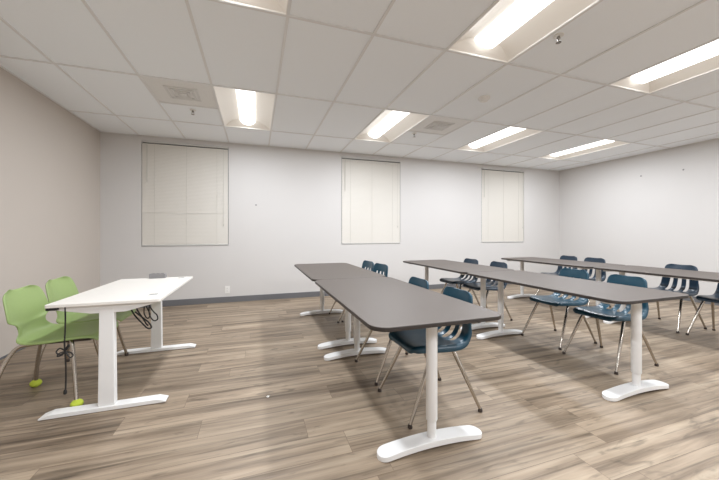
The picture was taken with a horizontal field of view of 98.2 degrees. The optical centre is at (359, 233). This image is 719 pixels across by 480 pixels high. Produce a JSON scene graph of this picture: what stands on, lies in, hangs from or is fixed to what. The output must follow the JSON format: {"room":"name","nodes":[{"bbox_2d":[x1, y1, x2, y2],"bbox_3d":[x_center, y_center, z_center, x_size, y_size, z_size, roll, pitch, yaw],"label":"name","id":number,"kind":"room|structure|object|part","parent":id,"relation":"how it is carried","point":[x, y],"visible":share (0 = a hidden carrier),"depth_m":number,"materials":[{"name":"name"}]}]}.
{"room":"classroom","nodes":[
{"label":"classroom","id":0,"kind":"room"},
{"bbox_2d":[0,67,99,357],"bbox_3d":[-2.550,-0.277,0.822,0.120,2.741,7.810,0,0,-18],"label":"wall","id":1,"kind":"structure","parent":0,"point":[50,157],"depth_m":3.23,"materials":[{"name":"white paint"}]},
{"bbox_2d":[0,347,25,359],"bbox_3d":[-2.487,1.084,0.834,0.008,0.018,7.554,0,0,-18],"label":"baseboard","id":2,"kind":"structure","parent":1,"relation":"attached to","point":[5,356],"depth_m":2.75,"materials":[{"name":"rubber"}]},
{"bbox_2d":[100,132,558,299],"bbox_3d":[0.448,-0.277,5.872,8.760,2.741,0.120,0,0,-18],"label":"wall","id":3,"kind":"structure","parent":0,"point":[296,218],"depth_m":5.30,"materials":[{"name":"white paint"}]},
{"bbox_2d":[143,142,228,245],"bbox_3d":[-2.681,-0.594,4.867,1.187,1.575,0.040,0,0,-18],"label":"window","id":4,"kind":"structure","parent":3,"relation":"in","point":[143,142],"depth_m":5.03,"materials":[{"name":"metal"}]},
{"bbox_2d":[141,140,227,245],"bbox_3d":[-2.651,-0.594,4.777,1.179,1.567,0.048,0,0,-18],"label":"window blind","id":5,"kind":"object","parent":4,"relation":"attached to","point":[185,189],"visible":1,"depth_m":4.77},
{"bbox_3d":[-3.051,-0.590,4.634,0.002,1.536,0.002,0,0,-18],"label":"ladder cord","id":6,"kind":"part","parent":5,"relation":"part of","materials":[{"name":"white fabric"}]},
{"bbox_3d":[-2.653,-1.364,4.781,1.179,0.028,0.040,0,0,-18],"label":"head rail","id":7,"kind":"part","parent":5,"relation":"part of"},
{"bbox_3d":[-2.653,0.181,4.781,1.179,0.016,0.026,0,0,-18],"label":"rail","id":8,"kind":"part","parent":5,"relation":"part of","materials":[{"name":"white plastic"}]},
{"bbox_3d":[-2.648,-0.590,4.768,0.002,1.536,0.002,0,0,-18],"label":"ladder cord","id":9,"kind":"part","parent":5,"relation":"part of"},
{"bbox_2d":[225,286,229,292],"bbox_3d":[-2.103,0.893,4.955,0.072,0.116,0.008,0,0,-18],"label":"wall outlet","id":10,"kind":"object","parent":3,"relation":"attached to","point":[227,288],"visible":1,"depth_m":4.95,"materials":[{"name":"white plastic"}]},
{"bbox_2d":[139,281,509,307],"bbox_3d":[0.469,1.049,5.808,8.760,0.088,0.016,0,0,-18],"label":"baseboard","id":11,"kind":"structure","parent":3,"relation":"attached to","point":[433,286],"depth_m":5.05,"materials":[{"name":"rubber"}]},
{"bbox_2d":[342,158,398,243],"bbox_3d":[0.197,-0.594,5.826,1.155,1.575,0.040,0,0,-18],"label":"window","id":12,"kind":"structure","parent":3,"relation":"in","point":[342,158],"depth_m":5.80,"materials":[{"name":"metal"}]},
{"bbox_2d":[342,156,399,243],"bbox_3d":[0.227,-0.594,5.736,1.147,1.567,0.048,0,0,-18],"label":"window blind","id":13,"kind":"object","parent":12,"relation":"attached to","point":[370,189],"visible":1,"depth_m":5.73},
{"bbox_3d":[-0.161,-0.590,5.596,0.002,1.536,0.002,0,0,-18],"label":"ladder cord","id":14,"kind":"part","parent":13,"relation":"part of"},
{"bbox_3d":[0.226,0.181,5.739,1.147,0.016,0.026,0,0,-18],"label":"rail","id":15,"kind":"part","parent":13,"relation":"part of","materials":[{"name":"white plastic"}]},
{"bbox_3d":[0.226,-1.364,5.739,1.147,0.028,0.040,0,0,-18],"label":"head rail","id":16,"kind":"part","parent":13,"relation":"part of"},
{"bbox_2d":[482,168,523,242],"bbox_3d":[3.088,-0.594,6.688,1.126,1.567,0.048,0,0,-18],"label":"window blind","id":17,"kind":"object","parent":3,"relation":"attached to","point":[502,191],"visible":1,"depth_m":6.68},
{"bbox_3d":[3.087,-1.364,6.692,1.126,0.028,0.040,0,0,-18],"label":"head rail","id":18,"kind":"part","parent":17,"relation":"part of","materials":[{"name":"white plastic"}]},
{"bbox_3d":[3.476,-0.590,6.807,0.002,1.536,0.002,0,0,-18],"label":"ladder cord","id":19,"kind":"part","parent":17,"relation":"part of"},
{"bbox_3d":[3.575,-0.730,6.831,0.011,1.235,0.011,0,0,-41],"label":"pull cord","id":20,"kind":"part","parent":17,"relation":"part of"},
{"bbox_2d":[0,284,718,479],"bbox_3d":[1.626,1.143,2.333,9.000,0.100,8.040,0,0,-18],"label":"floor","id":21,"kind":"structure","parent":0,"point":[545,415],"depth_m":1.99,"materials":[{"name":"wood"}]},
{"bbox_2d":[0,285,117,406],"bbox_3d":[-2.017,0.722,2.097,0.544,0.743,0.490,0,0,-18],"label":"chair","id":22,"kind":"object","parent":21,"relation":"on","point":[24,307],"visible":0.86,"depth_m":2.04,"materials":[{"name":"plastic"}]},
{"bbox_3d":[-2.079,0.878,1.923,0.303,0.395,0.063,0,0,-38],"label":"leg","id":23,"kind":"part","parent":22,"relation":"part of","materials":[{"name":"metal"}]},
{"bbox_3d":[-2.171,0.878,2.200,0.303,0.395,0.063,0,0,1],"label":"leg","id":24,"kind":"part","parent":22,"relation":"part of","materials":[{"name":"metal"}]},
{"bbox_3d":[-1.943,0.691,2.122,0.290,0.020,0.260,0,0,-18],"label":"seat frame","id":25,"kind":"part","parent":22,"relation":"part of","materials":[{"name":"metal"}]},
{"bbox_3d":[-1.824,0.878,1.989,0.143,0.398,0.030,0,0,32],"label":"leg","id":26,"kind":"part","parent":22,"relation":"part of","materials":[{"name":"metal"}]},
{"bbox_3d":[-1.927,0.878,2.299,0.030,0.398,0.143,0,0,22],"label":"leg","id":27,"kind":"part","parent":22,"relation":"part of","materials":[{"name":"metal"}]},
{"bbox_2d":[32,276,135,379],"bbox_3d":[-2.185,0.722,2.531,0.526,0.743,0.454,0,0,-18],"label":"chair","id":28,"kind":"object","parent":21,"relation":"on","point":[63,287],"visible":0.57,"depth_m":2.49,"materials":[{"name":"plastic"}]},
{"bbox_3d":[-2.256,0.878,2.354,0.303,0.395,0.063,0,0,-38],"label":"leg","id":29,"kind":"part","parent":28,"relation":"part of","materials":[{"name":"metal"}]},
{"bbox_3d":[-2.104,0.878,2.730,0.030,0.398,0.143,0,0,22],"label":"leg","id":30,"kind":"part","parent":28,"relation":"part of","materials":[{"name":"metal"}]},
{"bbox_2d":[38,273,195,420],"bbox_3d":[-1.733,0.734,2.427,0.650,0.718,1.100,0,0,-18],"label":"desk","id":31,"kind":"object","parent":21,"relation":"on","point":[121,295],"depth_m":1.96,"materials":[{"name":"white laminate"}]},
{"bbox_2d":[56,307,73,394],"bbox_3d":[-1.763,0.701,1.860,0.087,0.524,0.026,0,0,-18],"label":"cable","id":32,"kind":"object","parent":31,"relation":"hanging from","point":[64,352],"visible":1,"depth_m":1.86,"materials":[{"name":"black rubber"}]},
{"bbox_3d":[-1.572,0.767,1.945,0.088,0.597,0.044,0,0,-18],"label":"leg","id":33,"kind":"part","parent":31,"relation":"part of","materials":[{"name":"white metal"}]},
{"bbox_2d":[131,305,157,328],"bbox_3d":[-1.650,0.621,2.386,0.190,0.233,0.041,0,0,-18],"label":"cable bundle","id":34,"kind":"object","parent":31,"relation":"hanging from","point":[149,307],"visible":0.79,"depth_m":2.38,"materials":[{"name":"black plastic"}]},
{"bbox_3d":[-1.893,0.767,2.909,0.088,0.597,0.044,0,0,-18],"label":"leg","id":35,"kind":"part","parent":31,"relation":"part of","materials":[{"name":"white metal"}]},
{"bbox_3d":[-1.893,0.397,2.924,0.136,0.043,0.044,0,0,-18],"label":"power strip","id":36,"kind":"part","parent":31,"relation":"part of","materials":[{"name":"grey plastic"}]},
{"bbox_2d":[294,263,384,348],"bbox_3d":[-0.309,0.756,3.645,0.735,0.675,1.520,0,0,-18],"label":"table","id":37,"kind":"object","parent":21,"relation":"on","point":[318,271],"visible":0.81,"depth_m":3.26,"materials":[{"name":"grey laminate"}]},
{"bbox_3d":[-0.507,0.709,4.238,0.058,0.499,0.058,0,0,-18],"label":"leg","id":38,"kind":"part","parent":37,"relation":"part of","materials":[{"name":"white metal"}]},
{"bbox_3d":[-0.112,0.709,3.052,0.058,0.499,0.058,0,0,-18],"label":"leg","id":39,"kind":"part","parent":37,"relation":"part of","materials":[{"name":"white metal"}]},
{"bbox_2d":[329,260,373,321],"bbox_3d":[-0.091,0.733,4.143,0.512,0.720,0.459,0,0,-27],"label":"chair","id":40,"kind":"object","parent":21,"relation":"on","point":[368,264],"visible":0.25,"depth_m":4.23,"materials":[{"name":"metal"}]},
{"bbox_2d":[337,263,387,322],"bbox_3d":[0.059,0.733,3.740,0.512,0.720,0.459,0,0,-30],"label":"chair","id":41,"kind":"object","parent":21,"relation":"on","point":[377,266],"visible":0.34,"depth_m":3.82,"materials":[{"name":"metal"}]},
{"bbox_2d":[355,277,428,385],"bbox_3d":[0.274,0.733,2.531,0.512,0.720,0.459,0,0,-20],"label":"chair","id":42,"kind":"object","parent":21,"relation":"on","point":[423,283],"visible":0.18,"depth_m":2.56,"materials":[{"name":"metal"}]},
{"bbox_3d":[0.077,0.884,2.657,0.224,0.399,0.038,0,0,2],"label":"leg","id":43,"kind":"part","parent":42,"relation":"part of","materials":[{"name":"metal"}]},
{"bbox_3d":[0.205,0.884,2.307,0.224,0.399,0.038,0,0,-42],"label":"leg","id":44,"kind":"part","parent":42,"relation":"part of","materials":[{"name":"metal"}]},
{"bbox_2d":[315,277,500,462],"bbox_3d":[0.175,0.756,2.198,0.735,0.675,1.520,0,0,-18],"label":"table","id":45,"kind":"object","parent":21,"relation":"on","point":[382,304],"visible":0.94,"depth_m":1.67,"materials":[{"name":"grey laminate"}]},
{"bbox_3d":[-0.023,0.709,2.791,0.058,0.499,0.058,0,0,-18],"label":"leg","id":46,"kind":"part","parent":45,"relation":"part of","materials":[{"name":"white metal"}]},
{"bbox_3d":[0.372,0.709,1.605,0.058,0.499,0.058,0,0,-18],"label":"leg","id":47,"kind":"part","parent":45,"relation":"part of","materials":[{"name":"white metal"}]},
{"bbox_2d":[378,286,482,428],"bbox_3d":[0.440,0.733,2.033,0.512,0.720,0.459,0,0,-20],"label":"chair","id":48,"kind":"object","parent":21,"relation":"on","point":[411,341],"visible":0.58,"depth_m":1.96,"materials":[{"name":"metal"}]},
{"bbox_3d":[0.244,0.884,2.161,0.224,0.399,0.038,0,0,2],"label":"leg","id":49,"kind":"part","parent":48,"relation":"part of","materials":[{"name":"metal"}]},
{"bbox_3d":[0.369,0.884,1.810,0.224,0.399,0.038,0,0,-42],"label":"leg","id":50,"kind":"part","parent":48,"relation":"part of","materials":[{"name":"metal"}]},
{"bbox_3d":[0.645,0.883,1.909,0.207,0.399,0.036,0,0,4],"label":"leg","id":51,"kind":"part","parent":48,"relation":"part of","materials":[{"name":"metal"}]},
{"bbox_2d":[403,260,513,329],"bbox_3d":[1.229,0.756,4.184,0.735,0.675,1.520,0,0,-18],"label":"table","id":52,"kind":"object","parent":21,"relation":"on","point":[463,268],"visible":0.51,"depth_m":3.72,"materials":[{"name":"grey laminate"}]},
{"bbox_3d":[1.032,0.709,4.777,0.058,0.499,0.058,0,0,-18],"label":"leg","id":53,"kind":"part","parent":52,"relation":"part of","materials":[{"name":"white metal"}]},
{"bbox_3d":[1.427,0.709,3.591,0.058,0.499,0.058,0,0,-18],"label":"leg","id":54,"kind":"part","parent":52,"relation":"part of","materials":[{"name":"white metal"}]},
{"bbox_2d":[440,258,479,305],"bbox_3d":[1.431,0.733,4.534,0.512,0.720,0.459,0,0,-20],"label":"chair","id":55,"kind":"object","parent":21,"relation":"on","point":[459,280],"visible":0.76,"depth_m":4.53,"materials":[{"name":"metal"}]},
{"bbox_2d":[463,261,512,322],"bbox_3d":[1.614,0.733,4.047,0.512,0.720,0.459,0,0,-17],"label":"chair","id":56,"kind":"object","parent":21,"relation":"on","point":[475,286],"visible":0.57,"depth_m":4.03,"materials":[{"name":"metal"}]},
{"bbox_3d":[1.813,0.883,3.915,0.207,0.399,0.036,0,0,7],"label":"leg","id":57,"kind":"part","parent":56,"relation":"part of","materials":[{"name":"metal"}]},
{"bbox_2d":[536,255,576,296],"bbox_3d":[3.294,0.733,5.176,0.512,0.720,0.459,0,0,-17],"label":"chair","id":58,"kind":"object","parent":21,"relation":"on","point":[564,257],"visible":0.34,"depth_m":5.28,"materials":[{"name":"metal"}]},
{"bbox_2d":[521,268,596,349],"bbox_3d":[2.044,0.733,3.215,0.512,0.720,0.459,0,0,-20],"label":"chair","id":59,"kind":"object","parent":21,"relation":"on","point":[553,299],"visible":0.73,"depth_m":3.20,"materials":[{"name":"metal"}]},
{"bbox_3d":[1.848,0.884,3.343,0.224,0.399,0.038,0,0,2],"label":"leg","id":60,"kind":"part","parent":59,"relation":"part of","materials":[{"name":"metal"}]},
{"bbox_3d":[2.124,0.883,3.441,0.207,0.399,0.036,0,0,-44],"label":"leg","id":61,"kind":"part","parent":59,"relation":"part of","materials":[{"name":"metal"}]},
{"bbox_3d":[1.972,0.884,2.992,0.224,0.399,0.038,0,0,-42],"label":"leg","id":62,"kind":"part","parent":59,"relation":"part of","materials":[{"name":"metal"}]},
{"bbox_3d":[2.248,0.883,3.091,0.207,0.399,0.036,0,0,4],"label":"leg","id":63,"kind":"part","parent":59,"relation":"part of","materials":[{"name":"metal"}]},
{"bbox_2d":[501,257,621,317],"bbox_3d":[2.978,0.756,4.731,0.735,0.675,1.520,0,0,-18],"label":"table","id":64,"kind":"object","parent":21,"relation":"on","point":[558,262],"visible":0.59,"depth_m":4.62,"materials":[{"name":"grey laminate"}]},
{"bbox_3d":[2.781,0.709,5.324,0.058,0.499,0.058,0,0,-18],"label":"leg","id":65,"kind":"part","parent":64,"relation":"part of","materials":[{"name":"white metal"}]},
{"bbox_3d":[2.978,0.451,4.731,0.600,0.021,1.306,0,0,-18],"label":"frame rail","id":66,"kind":"part","parent":64,"relation":"part of","materials":[{"name":"white metal"}]},
{"bbox_3d":[3.175,0.709,4.138,0.058,0.499,0.058,0,0,-18],"label":"leg","id":67,"kind":"part","parent":64,"relation":"part of","materials":[{"name":"white metal"}]},
{"bbox_2d":[467,270,688,401],"bbox_3d":[1.707,0.756,2.735,0.735,0.675,1.520,0,0,-18],"label":"table","id":68,"kind":"object","parent":21,"relation":"on","point":[608,293],"visible":0.94,"depth_m":2.21,"materials":[{"name":"grey laminate"}]},
{"bbox_3d":[1.510,0.709,3.328,0.058,0.499,0.058,0,0,-18],"label":"leg","id":69,"kind":"part","parent":68,"relation":"part of","materials":[{"name":"white metal"}]},
{"bbox_3d":[1.905,0.709,2.142,0.058,0.499,0.058,0,0,-18],"label":"leg","id":70,"kind":"part","parent":68,"relation":"part of","materials":[{"name":"white metal"}]},
{"bbox_2d":[561,257,610,306],"bbox_3d":[3.411,0.733,4.730,0.512,0.720,0.459,0,0,-20],"label":"chair","id":71,"kind":"object","parent":21,"relation":"on","point":[588,259],"visible":0.31,"depth_m":4.74,"materials":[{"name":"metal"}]},
{"bbox_2d":[562,274,658,374],"bbox_3d":[2.155,0.733,2.699,0.512,0.720,0.459,0,0,-18],"label":"chair","id":72,"kind":"object","parent":21,"relation":"on","point":[600,311],"visible":0.77,"depth_m":2.69,"materials":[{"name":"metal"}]},
{"bbox_3d":[1.961,0.884,2.831,0.224,0.399,0.038,0,0,4],"label":"leg","id":73,"kind":"part","parent":72,"relation":"part of","materials":[{"name":"metal"}]},
{"bbox_3d":[2.240,0.883,2.923,0.207,0.399,0.036,0,0,-42],"label":"leg","id":74,"kind":"part","parent":72,"relation":"part of","materials":[{"name":"metal"}]},
{"bbox_3d":[2.079,0.884,2.477,0.224,0.399,0.038,0,0,-40],"label":"leg","id":75,"kind":"part","parent":72,"relation":"part of","materials":[{"name":"metal"}]},
{"bbox_3d":[2.357,0.883,2.571,0.207,0.399,0.036,0,0,6],"label":"leg","id":76,"kind":"part","parent":72,"relation":"part of","materials":[{"name":"metal"}]},
{"bbox_2d":[593,265,718,323],"bbox_3d":[3.470,0.756,3.286,0.735,0.675,1.520,0,0,-18],"label":"table","id":77,"kind":"object","parent":21,"relation":"on","point":[643,270],"visible":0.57,"depth_m":3.43,"materials":[{"name":"grey laminate"}]},
{"bbox_3d":[3.272,0.709,3.879,0.058,0.499,0.058,0,0,-18],"label":"leg","id":78,"kind":"part","parent":77,"relation":"part of","materials":[{"name":"white metal"}]},
{"bbox_3d":[3.470,0.451,3.286,0.600,0.021,1.306,0,0,-18],"label":"frame rail","id":79,"kind":"part","parent":77,"relation":"part of","materials":[{"name":"grey metal"}]},
{"bbox_2d":[650,264,706,332],"bbox_3d":[3.660,0.733,3.695,0.512,0.720,0.459,0,0,-17],"label":"chair","id":80,"kind":"object","parent":21,"relation":"on","point":[693,290],"visible":0.54,"depth_m":3.69,"materials":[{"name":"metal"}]},
{"bbox_3d":[3.749,0.883,3.917,0.207,0.399,0.036,0,0,-41],"label":"leg","id":81,"kind":"part","parent":80,"relation":"part of","materials":[{"name":"metal"}]},
{"bbox_3d":[3.580,0.884,3.475,0.224,0.399,0.038,0,0,-39],"label":"leg","id":82,"kind":"part","parent":80,"relation":"part of","materials":[{"name":"metal"}]},
{"bbox_3d":[3.859,0.883,3.563,0.207,0.399,0.036,0,0,7],"label":"leg","id":83,"kind":"part","parent":80,"relation":"part of","materials":[{"name":"metal"}]},
{"bbox_2d":[685,283,718,334],"bbox_3d":[3.828,0.733,3.224,0.512,0.720,0.459,0,0,-18],"label":"chair","id":84,"kind":"object","parent":21,"relation":"on","point":[714,298],"visible":0.99,"depth_m":3.35,"materials":[{"name":"metal"}]},
{"bbox_3d":[3.634,0.884,3.356,0.224,0.399,0.038,0,0,4],"label":"leg","id":85,"kind":"part","parent":84,"relation":"part of","materials":[{"name":"metal"}]},
{"bbox_3d":[3.912,0.883,3.448,0.207,0.399,0.036,0,0,-42],"label":"leg","id":86,"kind":"part","parent":84,"relation":"part of","materials":[{"name":"metal"}]},
{"bbox_2d":[0,0,718,170],"bbox_3d":[1.663,-1.458,2.224,8.752,0.015,7.562,0,0,-18],"label":"ceiling","id":87,"kind":"structure","parent":0,"point":[242,47],"depth_m":2.77,"materials":[{"name":"tile"}]},
{"bbox_2d":[0,0,718,170],"bbox_3d":[1.663,-1.455,2.224,8.760,0.024,7.570,0,0,-18],"label":"grid","id":88,"kind":"object","parent":87,"relation":"attached to","point":[84,2],"visible":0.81,"depth_m":3.02,"materials":[{"name":"metal"}]},
{"bbox_2d":[141,76,216,107],"bbox_3d":[-1.826,-1.444,3.228,0.590,0.022,0.590,0,0,-18],"label":"air vent","id":89,"kind":"object","parent":88,"relation":"attached to","point":[170,91],"visible":1,"depth_m":3.19,"materials":[{"name":"grey metal"}]},
{"bbox_2d":[213,86,274,130],"bbox_3d":[-1.344,-1.499,3.711,0.598,0.107,1.208,0,0,-18],"label":"ceiling light","id":90,"kind":"object","parent":88,"relation":"attached to","point":[238,108],"visible":0.74,"depth_m":3.70,"materials":[{"name":"white plastic"}]},
{"bbox_3d":[-1.522,-1.490,4.244,0.590,0.085,0.075,0,0,-18],"label":"plate","id":91,"kind":"part","parent":90,"relation":"part of","materials":[{"name":"white metal"}]},
{"bbox_2d":[220,0,287,14],"bbox_3d":[-0.573,-1.499,1.395,0.598,0.107,1.208,0,0,-18],"label":"ceiling light","id":92,"kind":"object","parent":88,"relation":"attached to","point":[278,6],"visible":1,"depth_m":1.99,"materials":[{"name":"white plastic"}]},
{"bbox_2d":[355,110,428,142],"bbox_3d":[0.392,-1.499,4.288,0.598,0.107,1.208,0,0,-18],"label":"ceiling light","id":93,"kind":"object","parent":88,"relation":"attached to","point":[389,125],"visible":0.66,"depth_m":4.31,"materials":[{"name":"white plastic"}]},
{"bbox_3d":[0.215,-1.490,4.822,0.590,0.085,0.075,0,0,-18],"label":"plate","id":94,"kind":"part","parent":93,"relation":"part of","materials":[{"name":"white metal"}]},
{"bbox_2d":[409,116,469,134],"bbox_3d":[1.067,-1.444,4.192,0.590,0.022,0.590,0,0,-18],"label":"air vent","id":95,"kind":"object","parent":88,"relation":"attached to","point":[433,124],"visible":1,"depth_m":4.16,"materials":[{"name":"grey metal"}]},
{"bbox_2d":[458,127,541,151],"bbox_3d":[2.129,-1.499,4.867,0.598,0.107,1.208,0,0,-18],"label":"ceiling light","id":96,"kind":"object","parent":88,"relation":"attached to","point":[508,135],"visible":0.64,"depth_m":4.90,"materials":[{"name":"white plastic"}]},
{"bbox_3d":[1.951,-1.490,5.400,0.590,0.085,0.075,0,0,-18],"label":"plate","id":97,"kind":"part","parent":96,"relation":"part of","materials":[{"name":"white metal"}]},
{"bbox_2d":[448,0,598,62],"bbox_3d":[1.163,-1.499,1.974,0.598,0.107,1.208,0,0,-18],"label":"ceiling light","id":98,"kind":"object","parent":88,"relation":"attached to","point":[509,28],"visible":0.98,"depth_m":2.24,"materials":[{"name":"white plastic"}]},
{"bbox_3d":[0.986,-1.490,2.507,0.590,0.085,0.075,0,0,-18],"label":"plate","id":99,"kind":"part","parent":98,"relation":"part of","materials":[{"name":"white metal"}]},
{"bbox_2d":[538,140,628,159],"bbox_3d":[3.865,-1.499,5.445,0.598,0.107,1.208,0,0,-18],"label":"ceiling light","id":100,"kind":"object","parent":88,"relation":"attached to","point":[604,144],"visible":0.63,"depth_m":5.48,"materials":[{"name":"white plastic"}]},
{"bbox_3d":[3.687,-1.490,5.978,0.590,0.085,0.075,0,0,-18],"label":"plate","id":101,"kind":"part","parent":100,"relation":"part of","materials":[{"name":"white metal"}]},
{"bbox_2d":[611,39,718,92],"bbox_3d":[2.899,-1.499,2.552,0.598,0.107,1.208,0,0,-18],"label":"ceiling light","id":102,"kind":"object","parent":88,"relation":"attached to","point":[704,59],"visible":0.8,"depth_m":2.84,"materials":[{"name":"white plastic"}]},
{"bbox_3d":[2.722,-1.490,3.085,0.590,0.085,0.075,0,0,-18],"label":"plate","id":103,"kind":"part","parent":102,"relation":"part of","materials":[{"name":"white metal"}]},
{"bbox_2d":[478,95,489,102],"bbox_3d":[1.330,-1.429,3.325,0.124,0.043,0.124,0,0,-18],"label":"smoke detector","id":104,"kind":"object","parent":87,"relation":"attached to","point":[484,98],"visible":1,"depth_m":3.29,"materials":[{"name":"white plastic"}]},
{"bbox_2d":[553,32,563,43],"bbox_3d":[1.455,-1.422,2.276,0.070,0.058,0.070,0,0,-18],"label":"sprinkler","id":105,"kind":"object","parent":87,"relation":"attached to","point":[559,35],"visible":1,"depth_m":2.27,"materials":[{"name":"silver metal"}]},
{"bbox_2d":[559,138,718,295],"bbox_3d":[5.875,-0.277,3.627,0.120,2.741,7.810,0,0,-18],"label":"wall","id":106,"kind":"structure","parent":0,"point":[669,214],"depth_m":5.55,"materials":[{"name":"white paint"}]},
{"bbox_2d":[679,296,718,305],"bbox_3d":[5.815,1.049,3.598,0.012,0.088,7.554,0,0,-18],"label":"baseboard","id":107,"kind":"structure","parent":106,"relation":"attached to","point":[694,298],"depth_m":4.94,"materials":[{"name":"rubber"}]}
]}

